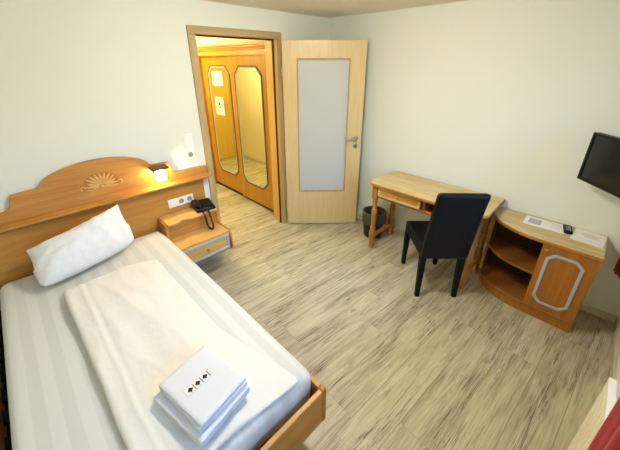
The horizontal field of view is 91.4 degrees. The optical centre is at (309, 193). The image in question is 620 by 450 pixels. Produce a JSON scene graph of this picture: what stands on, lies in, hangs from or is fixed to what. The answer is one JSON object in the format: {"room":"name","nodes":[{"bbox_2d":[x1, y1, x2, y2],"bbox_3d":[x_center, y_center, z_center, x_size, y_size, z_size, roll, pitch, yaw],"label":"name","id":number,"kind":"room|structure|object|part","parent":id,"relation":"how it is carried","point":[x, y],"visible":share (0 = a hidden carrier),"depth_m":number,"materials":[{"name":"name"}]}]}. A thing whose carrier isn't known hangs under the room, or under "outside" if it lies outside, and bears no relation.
{"room":"hotel room","nodes":[
{"label":"hotel room","id":0,"kind":"room"},
{"bbox_2d":[0,0,329,213],"bbox_3d":[-1.098,-0.404,2.640,3.540,2.235,0.170,-22,32,-40],"label":"wall","id":1,"kind":"structure","parent":0,"point":[81,80],"depth_m":2.03,"materials":[{"name":"white paint"}]},
{"bbox_2d":[0,157,211,310],"bbox_3d":[-1.479,0.227,2.290,1.600,1.000,0.098,-22,32,-40],"label":"headboard","id":2,"kind":"object","parent":1,"relation":"attached to","point":[72,195],"depth_m":2.12,"materials":[{"name":"brown wood"}]},
{"bbox_2d":[148,164,168,181],"bbox_3d":[-1.188,-0.164,2.389,0.124,0.108,0.096,-22,32,-40],"label":"reading lamp","id":3,"kind":"object","parent":2,"relation":"attached to","point":[157,170],"visible":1,"depth_m":2.37,"materials":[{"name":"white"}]},
{"bbox_3d":[-1.184,-0.152,2.389,0.072,0.085,0.072,-22,32,-40],"label":"lamp shade","id":4,"kind":"part","parent":3,"relation":"part of","materials":[{"name":"white glass"}]},
{"bbox_3d":[-1.120,0.062,2.629,0.220,0.076,0.014,-22,32,-40],"label":"socket strip","id":5,"kind":"part","parent":2,"relation":"part of","materials":[{"name":"white plastic"}]},
{"bbox_2d":[157,207,233,263],"bbox_3d":[-0.979,0.351,2.617,0.462,0.346,0.392,-22,32,-40],"label":"nightstand","id":6,"kind":"object","parent":2,"relation":"attached to","point":[187,229],"visible":0.84,"depth_m":2.55,"materials":[{"name":"brown wood"}]},
{"bbox_3d":[-1.138,0.417,2.476,0.016,0.338,0.387,-22,32,-40],"label":"panel","id":7,"kind":"part","parent":6,"relation":"part of","materials":[{"name":"brown wood"}]},
{"bbox_2d":[159,207,216,226],"bbox_3d":[-1.045,0.174,2.612,0.430,0.018,0.206,-22,32,-40],"label":"shelf","id":8,"kind":"object","parent":6,"relation":"attached to","point":[179,217],"depth_m":2.55,"materials":[{"name":"brown wood"}]},
{"bbox_2d":[171,223,228,250],"bbox_3d":[-0.935,0.357,2.572,0.430,0.015,0.218,-22,32,-40],"label":"shelf","id":9,"kind":"object","parent":6,"relation":"attached to","point":[197,237],"depth_m":2.54,"materials":[{"name":"brown wood"}]},
{"bbox_2d":[191,198,215,229],"bbox_3d":[-0.922,0.174,2.681,0.169,0.223,0.247,-17,29,-33],"label":"telephone","id":10,"kind":"object","parent":6,"relation":"on","point":[202,205],"visible":1,"depth_m":2.64,"materials":[{"name":"black plastic"}]},
{"bbox_3d":[-0.897,0.208,2.625,0.121,0.205,0.065,15,28,30],"label":"coiled cord","id":11,"kind":"part","parent":10,"relation":"part of","materials":[{"name":"black plastic"}]},
{"bbox_3d":[-0.865,0.466,2.543,0.422,0.157,0.020,-22,32,-40],"label":"drawer","id":12,"kind":"part","parent":6,"relation":"part of","materials":[{"name":"brown wood"}]},
{"bbox_3d":[-0.856,0.468,2.535,0.406,0.140,0.007,-22,32,-40],"label":"moulding","id":13,"kind":"part","parent":6,"relation":"part of","materials":[{"name":"grey"}]},
{"bbox_3d":[-0.823,0.290,2.765,0.016,0.338,0.387,-22,32,-40],"label":"panel","id":14,"kind":"part","parent":6,"relation":"part of","materials":[{"name":"brown wood"}]},
{"bbox_2d":[182,133,195,159],"bbox_3d":[-1.032,-0.401,2.570,0.081,0.219,0.016,-22,32,-40],"label":"wall switch","id":15,"kind":"object","parent":1,"relation":"attached to","point":[187,138],"visible":1,"depth_m":2.56,"materials":[{"name":"white plastic"}]},
{"bbox_2d":[186,25,287,252],"bbox_3d":[-0.675,-0.495,3.062,0.930,2.063,0.206,-22,32,-40],"label":"trim","id":16,"kind":"structure","parent":1,"relation":"attached to","point":[273,46],"depth_m":2.97,"materials":[{"name":"brown wood"}]},
{"bbox_3d":[-0.915,-0.316,2.733,0.062,2.000,0.018,-22,32,-40],"label":"casing","id":17,"kind":"part","parent":16,"relation":"part of","materials":[{"name":"brown wood"}]},
{"bbox_3d":[-0.610,-1.384,2.601,0.930,0.060,0.018,-22,32,-40],"label":"casing","id":18,"kind":"part","parent":16,"relation":"part of","materials":[{"name":"brown wood"}]},
{"bbox_3d":[-0.301,-0.563,3.294,0.062,2.000,0.018,-22,32,-40],"label":"casing","id":19,"kind":"part","parent":16,"relation":"part of","materials":[{"name":"brown wood"}]},
{"bbox_2d":[281,40,367,222],"bbox_3d":[0.135,-0.559,3.285,0.838,1.980,0.162,-1,24,-1],"label":"door","id":20,"kind":"structure","parent":1,"relation":"in","point":[324,80],"depth_m":3.21,"materials":[{"name":"brown wood"}]},
{"bbox_3d":[0.135,-0.679,3.233,0.522,1.402,0.006,-1,24,-1],"label":"glass pane","id":21,"kind":"part","parent":20,"relation":"part of","materials":[{"name":"white glass"}]},
{"bbox_3d":[0.447,-0.584,3.228,0.144,0.052,0.061,-1,24,-1],"label":"handle","id":22,"kind":"part","parent":20,"relation":"part of","materials":[{"name":"silver metal"}]},
{"bbox_2d":[196,37,263,45],"bbox_3d":[-1.109,-2.132,4.112,0.670,0.245,2.730,-22,32,-40],"label":"wall","id":23,"kind":"structure","parent":0,"point":[201,41],"depth_m":3.73,"materials":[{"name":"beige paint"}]},
{"bbox_2d":[202,0,468,17],"bbox_3d":[-0.934,-1.464,2.150,3.740,0.100,6.200,-22,32,-40],"label":"ceiling","id":24,"kind":"structure","parent":0,"point":[319,8],"depth_m":2.54,"materials":[{"name":"beige paint"}]},
{"bbox_3d":[1.038,-0.608,0.463,3.180,0.124,0.120,-22,32,-40],"label":"rail","id":25,"kind":"object","parent":24,"relation":"attached to","visible":0},
{"bbox_2d":[587,397,619,449],"bbox_3d":[0.786,0.244,0.574,0.422,1.506,0.034,-22,32,-40],"label":"curtain","id":26,"kind":"object","parent":25,"relation":"hanging from","point":[607,437],"visible":1,"depth_m":0.91,"materials":[{"name":"red fabric"}]},
{"bbox_2d":[613,258,619,277],"bbox_3d":[2.174,-0.196,1.796,0.064,1.681,0.092,6,24,13],"label":"curtain","id":27,"kind":"object","parent":25,"relation":"hanging from","point":[617,267],"visible":1,"depth_m":2.11,"materials":[{"name":"red fabric"}]},
{"bbox_2d":[196,183,614,449],"bbox_3d":[-0.930,0.676,3.085,3.740,0.100,6.200,-22,32,-40],"label":"floor","id":28,"kind":"structure","parent":0,"point":[398,369],"depth_m":2.14,"materials":[{"name":"beige laminate"}]},
{"bbox_2d":[0,311,325,449],"bbox_3d":[-0.989,0.971,1.718,1.110,0.452,1.912,-22,32,-40],"label":"bed","id":29,"kind":"object","parent":28,"relation":"on","point":[300,426],"visible":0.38,"depth_m":1.33,"materials":[{"name":"brown wood"}]},
{"bbox_3d":[-1.377,1.017,1.330,0.024,0.216,1.867,-22,32,-40],"label":"rail","id":30,"kind":"part","parent":29,"relation":"part of","materials":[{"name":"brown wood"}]},
{"bbox_2d":[0,231,310,449],"bbox_3d":[-0.972,0.774,1.675,1.010,0.210,1.834,-22,32,-40],"label":"mattress","id":31,"kind":"object","parent":29,"relation":"on","point":[57,400],"visible":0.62,"depth_m":1.42,"materials":[{"name":"white fabric"}]},
{"bbox_2d":[26,204,133,285],"bbox_3d":[-1.490,0.329,2.003,0.569,0.316,0.258,-22,32,-40],"label":"pillow","id":32,"kind":"object","parent":31,"relation":"on","point":[67,254],"visible":1,"depth_m":1.95,"materials":[{"name":"white fabric"}]},
{"bbox_2d":[63,260,297,449],"bbox_3d":[-0.756,0.690,1.543,0.641,0.062,1.397,-22,32,-40],"label":"duvet","id":33,"kind":"object","parent":31,"relation":"on","point":[136,324],"visible":0.9,"depth_m":1.42,"materials":[{"name":"white fabric"}]},
{"bbox_2d":[153,384,249,447],"bbox_3d":[-0.427,0.795,1.201,0.290,0.035,0.243,15,28,30],"label":"folded towel","id":34,"kind":"object","parent":33,"relation":"on","point":[160,399],"visible":0.32,"depth_m":1.11,"materials":[{"name":"white fabric"}]},
{"bbox_2d":[159,380,247,432],"bbox_3d":[-0.425,0.763,1.206,0.272,0.023,0.224,16,29,33],"label":"folded towel","id":35,"kind":"object","parent":34,"relation":"on","point":[242,386],"visible":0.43,"depth_m":1.12,"materials":[{"name":"white fabric"}]},
{"bbox_2d":[158,346,246,426],"bbox_3d":[-0.425,0.744,1.200,0.268,0.020,0.222,15,28,31],"label":"folded towel","id":36,"kind":"object","parent":35,"relation":"on","point":[205,381],"visible":1,"depth_m":1.18,"materials":[{"name":"white cotton terry cloth"}]},
{"bbox_3d":[-0.323,1.132,1.062,1.050,0.216,0.024,-22,32,-40],"label":"footboard","id":37,"kind":"part","parent":29,"relation":"part of","materials":[{"name":"brown wood"}]},
{"bbox_3d":[-0.615,0.711,2.028,0.024,0.216,1.867,-22,32,-40],"label":"rail","id":38,"kind":"part","parent":29,"relation":"part of","materials":[{"name":"brown wood"}]},
{"bbox_3d":[0.057,0.980,1.412,0.032,0.226,0.032,-22,32,-40],"label":"corner post","id":39,"kind":"part","parent":29,"relation":"part of","materials":[{"name":"brown wood"}]},
{"bbox_2d":[197,41,273,211],"bbox_3d":[-0.791,-0.954,4.204,0.750,1.990,1.725,-22,32,-40],"label":"wardrobe","id":40,"kind":"object","parent":28,"relation":"on","point":[239,139],"visible":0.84,"depth_m":3.87,"materials":[{"name":"brown wood"}]},
{"bbox_2d":[211,71,222,86],"bbox_3d":[-1.228,-1.519,3.995,0.002,0.186,0.260,-22,32,-40],"label":"notice","id":41,"kind":"object","parent":40,"relation":"attached to","point":[216,75],"visible":1,"depth_m":3.99,"materials":[{"name":"white paper"}]},
{"bbox_2d":[215,97,224,115],"bbox_3d":[-1.236,-1.202,4.143,0.002,0.235,0.215,-22,32,-40],"label":"notice","id":42,"kind":"object","parent":40,"relation":"attached to","point":[219,100],"visible":1,"depth_m":4.14,"materials":[{"name":"white paper"}]},
{"bbox_3d":[-1.207,-0.934,4.253,0.022,1.827,0.795,-22,32,-40],"label":"sliding door","id":43,"kind":"part","parent":40,"relation":"part of","materials":[{"name":"brown wood"}]},
{"bbox_3d":[-1.200,-0.984,4.200,0.011,1.480,0.565,-22,32,-40],"label":"mirror moulding","id":44,"kind":"part","parent":40,"relation":"part of","materials":[{"name":"yellow"}]},
{"bbox_3d":[-1.199,-0.984,4.201,0.007,1.444,0.529,-22,32,-40],"label":"moulding","id":45,"kind":"part","parent":40,"relation":"part of","materials":[{"name":"grey"}]},
{"bbox_2d":[209,67,237,173],"bbox_3d":[-1.197,-0.985,4.202,0.005,1.424,0.509,-22,32,-40],"label":"mirror","id":46,"kind":"object","parent":40,"relation":"attached to","point":[224,126],"depth_m":4.20,"materials":[{"name":"clear mirror"}]},
{"bbox_3d":[-1.023,-1.718,3.619,0.100,0.120,1.725,-22,32,-40],"label":"cornice","id":47,"kind":"part","parent":40,"relation":"part of","materials":[{"name":"brown wood"}]},
{"bbox_3d":[-0.719,-0.778,3.727,0.007,1.444,0.519,-22,32,-40],"label":"moulding","id":48,"kind":"part","parent":40,"relation":"part of","materials":[{"name":"grey"}]},
{"bbox_3d":[-0.690,-0.713,3.744,0.022,1.827,0.770,-22,32,-40],"label":"sliding door","id":49,"kind":"part","parent":40,"relation":"part of","materials":[{"name":"brown wood"}]},
{"bbox_3d":[-0.720,-0.778,3.725,0.011,1.480,0.555,-22,32,-40],"label":"mirror moulding","id":50,"kind":"part","parent":40,"relation":"part of","materials":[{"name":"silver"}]},
{"bbox_2d":[236,68,266,186],"bbox_3d":[-0.718,-0.779,3.728,0.005,1.424,0.499,-22,32,-40],"label":"mirror","id":51,"kind":"object","parent":40,"relation":"attached to","point":[249,95],"depth_m":3.69,"materials":[{"name":"clear mirror"}]},
{"bbox_2d":[362,206,386,237],"bbox_3d":[0.710,0.322,3.385,0.262,0.302,0.262,-22,32,-40],"label":"waste bin","id":52,"kind":"object","parent":28,"relation":"on","point":[381,214],"visible":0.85,"depth_m":3.31,"materials":[{"name":"black plastic"}]},
{"bbox_2d":[369,172,504,288],"bbox_3d":[1.101,0.304,2.877,0.485,0.741,1.060,-22,32,-40],"label":"desk","id":53,"kind":"object","parent":28,"relation":"on","point":[413,192],"visible":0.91,"depth_m":2.76,"materials":[{"name":"brown wood"}]},
{"bbox_3d":[0.646,0.239,3.063,0.070,0.713,0.070,-22,32,-40],"label":"leg","id":54,"kind":"part","parent":53,"relation":"part of","materials":[{"name":"brown wood"}]},
{"bbox_3d":[0.901,0.137,3.296,0.070,0.713,0.070,-22,32,-40],"label":"leg","id":55,"kind":"part","parent":53,"relation":"part of","materials":[{"name":"brown wood"}]},
{"bbox_3d":[0.803,0.040,2.762,0.007,0.092,0.426,-22,32,-40],"label":"moulding","id":56,"kind":"part","parent":53,"relation":"part of","materials":[{"name":"brown wood"}]},
{"bbox_3d":[0.812,0.036,2.770,0.020,0.098,0.434,-22,32,-40],"label":"drawer","id":57,"kind":"part","parent":53,"relation":"part of","materials":[{"name":"brown wood"}]},
{"bbox_3d":[0.972,0.148,2.675,0.030,0.019,0.858,-22,32,-40],"label":"rail","id":58,"kind":"part","parent":53,"relation":"part of","materials":[{"name":"brown wood"}]},
{"bbox_3d":[1.304,0.490,2.486,0.070,0.713,0.070,-22,32,-40],"label":"leg","id":59,"kind":"part","parent":53,"relation":"part of","materials":[{"name":"brown wood"}]},
{"bbox_3d":[1.544,0.393,2.705,0.070,0.713,0.070,-22,32,-40],"label":"leg","id":60,"kind":"part","parent":53,"relation":"part of","materials":[{"name":"brown wood"}]},
{"bbox_2d":[401,193,490,296],"bbox_3d":[1.051,0.340,2.489,0.356,0.985,0.603,1,24,1],"label":"dining chair","id":61,"kind":"object","parent":28,"relation":"on","point":[450,232],"visible":1,"depth_m":2.23,"materials":[{"name":"black leather"}]},
{"bbox_3d":[0.907,0.507,2.865,0.048,0.378,0.053,1,24,1],"label":"leg","id":62,"kind":"part","parent":61,"relation":"part of","materials":[{"name":"black wood"}]},
{"bbox_3d":[1.053,0.379,2.575,0.356,0.095,0.475,1,24,1],"label":"seat","id":63,"kind":"part","parent":61,"relation":"part of","materials":[{"name":"black leather"}]},
{"bbox_3d":[0.895,0.678,2.473,0.048,0.378,0.053,1,24,1],"label":"leg","id":64,"kind":"part","parent":61,"relation":"part of","materials":[{"name":"black wood"}]},
{"bbox_3d":[1.045,0.250,2.205,0.356,0.593,0.155,1,24,1],"label":"backrest","id":65,"kind":"part","parent":61,"relation":"part of","materials":[{"name":"black leather"}]},
{"bbox_3d":[1.199,0.681,2.466,0.048,0.378,0.053,1,24,1],"label":"leg","id":66,"kind":"part","parent":61,"relation":"part of","materials":[{"name":"black wood"}]},
{"bbox_2d":[478,207,607,332],"bbox_3d":[1.740,0.563,2.387,0.396,0.656,0.711,-22,32,-40],"label":"base cabinet","id":67,"kind":"object","parent":28,"relation":"on","point":[543,274],"visible":0.96,"depth_m":2.25,"materials":[{"name":"brown wood"}]},
{"bbox_3d":[1.595,0.404,2.668,0.147,0.533,0.016,-22,32,-40],"label":"panel","id":68,"kind":"part","parent":67,"relation":"part of","materials":[{"name":"brown wood"}]},
{"bbox_2d":[488,237,539,273],"bbox_3d":[1.648,0.494,2.477,0.336,0.020,0.378,-22,32,-40],"label":"shelf","id":69,"kind":"object","parent":67,"relation":"attached to","point":[524,257],"depth_m":2.48,"materials":[{"name":"brown wood"}]},
{"bbox_3d":[1.880,0.479,2.496,0.009,0.533,0.653,-22,32,-40],"label":"panel","id":70,"kind":"part","parent":67,"relation":"part of","materials":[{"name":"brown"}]},
{"bbox_2d":[523,215,563,233],"bbox_3d":[1.798,0.233,2.319,0.255,0.002,0.165,20,31,39],"label":"leaflet","id":71,"kind":"object","parent":67,"relation":"on","point":[534,221],"visible":0.97,"depth_m":2.31,"materials":[{"name":"white paper"}]},
{"bbox_3d":[1.748,0.637,2.142,0.008,0.427,0.214,-22,32,-40],"label":"octagonal moulding","id":72,"kind":"part","parent":67,"relation":"part of","materials":[{"name":"grey"}]},
{"bbox_3d":[1.764,0.638,2.145,0.019,0.536,0.302,-22,32,-40],"label":"door","id":73,"kind":"part","parent":67,"relation":"part of","materials":[{"name":"brown wood"}]},
{"bbox_2d":[563,224,572,234],"bbox_3d":[1.899,0.262,2.226,0.052,0.023,0.125,16,28,32],"label":"remote control","id":74,"kind":"object","parent":67,"relation":"on","point":[567,229],"visible":1,"depth_m":2.20,"materials":[{"name":"black plastic"}]},
{"bbox_2d":[570,228,606,248],"bbox_3d":[1.971,0.311,2.137,0.215,0.004,0.175,-20,30,-38],"label":"folder","id":75,"kind":"object","parent":67,"relation":"on","point":[580,235],"visible":1,"depth_m":2.12,"materials":[{"name":"white paper"}]},
{"bbox_2d":[329,0,619,317],"bbox_3d":[0.250,-0.925,3.828,0.200,2.235,6.000,-22,32,-40],"label":"wall","id":76,"kind":"structure","parent":0,"point":[507,100],"depth_m":2.40,"materials":[{"name":"white paint"}]},
{"bbox_2d":[356,212,616,322],"bbox_3d":[1.248,0.530,3.209,0.015,0.060,2.935,-22,32,-40],"label":"baseboard","id":77,"kind":"structure","parent":76,"relation":"attached to","point":[587,308],"depth_m":2.34,"materials":[{"name":"beige paint"}]},
{"bbox_2d":[567,377,619,449],"bbox_3d":[0.885,1.184,0.934,1.155,0.524,0.156,-22,32,-40],"label":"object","id":78,"kind":"structure","parent":0,"point":[609,395],"depth_m":1.22,"materials":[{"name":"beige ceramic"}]},
{"bbox_2d":[605,377,619,418],"bbox_3d":[0.871,0.941,0.843,1.155,0.006,0.112,-22,32,-40],"label":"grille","id":79,"kind":"object","parent":78,"relation":"attached to","point":[613,387],"depth_m":1.19,"materials":[{"name":"white"}]},
{"bbox_2d":[577,132,619,197],"bbox_3d":[1.991,-0.139,1.763,0.329,0.318,0.560,1,24,3],"label":"television","id":80,"kind":"object","parent":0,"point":[600,167],"visible":1,"depth_m":1.90,"materials":[{"name":"black plastic"}]},
{"bbox_2d":[615,328,619,382],"bbox_3d":[1.189,0.452,0.671,3.740,2.235,0.200,-22,32,-40],"label":"wall","id":81,"kind":"structure","parent":0,"point":[618,353],"depth_m":1.87,"materials":[{"name":"white paint"}]},
{"bbox_2d":[610,317,619,378],"bbox_3d":[1.115,1.418,1.176,3.340,0.060,0.014,-22,32,-40],"label":"baseboard","id":82,"kind":"structure","parent":81,"relation":"attached to","point":[617,322],"depth_m":2.01,"materials":[{"name":"beige paint"}]}
]}

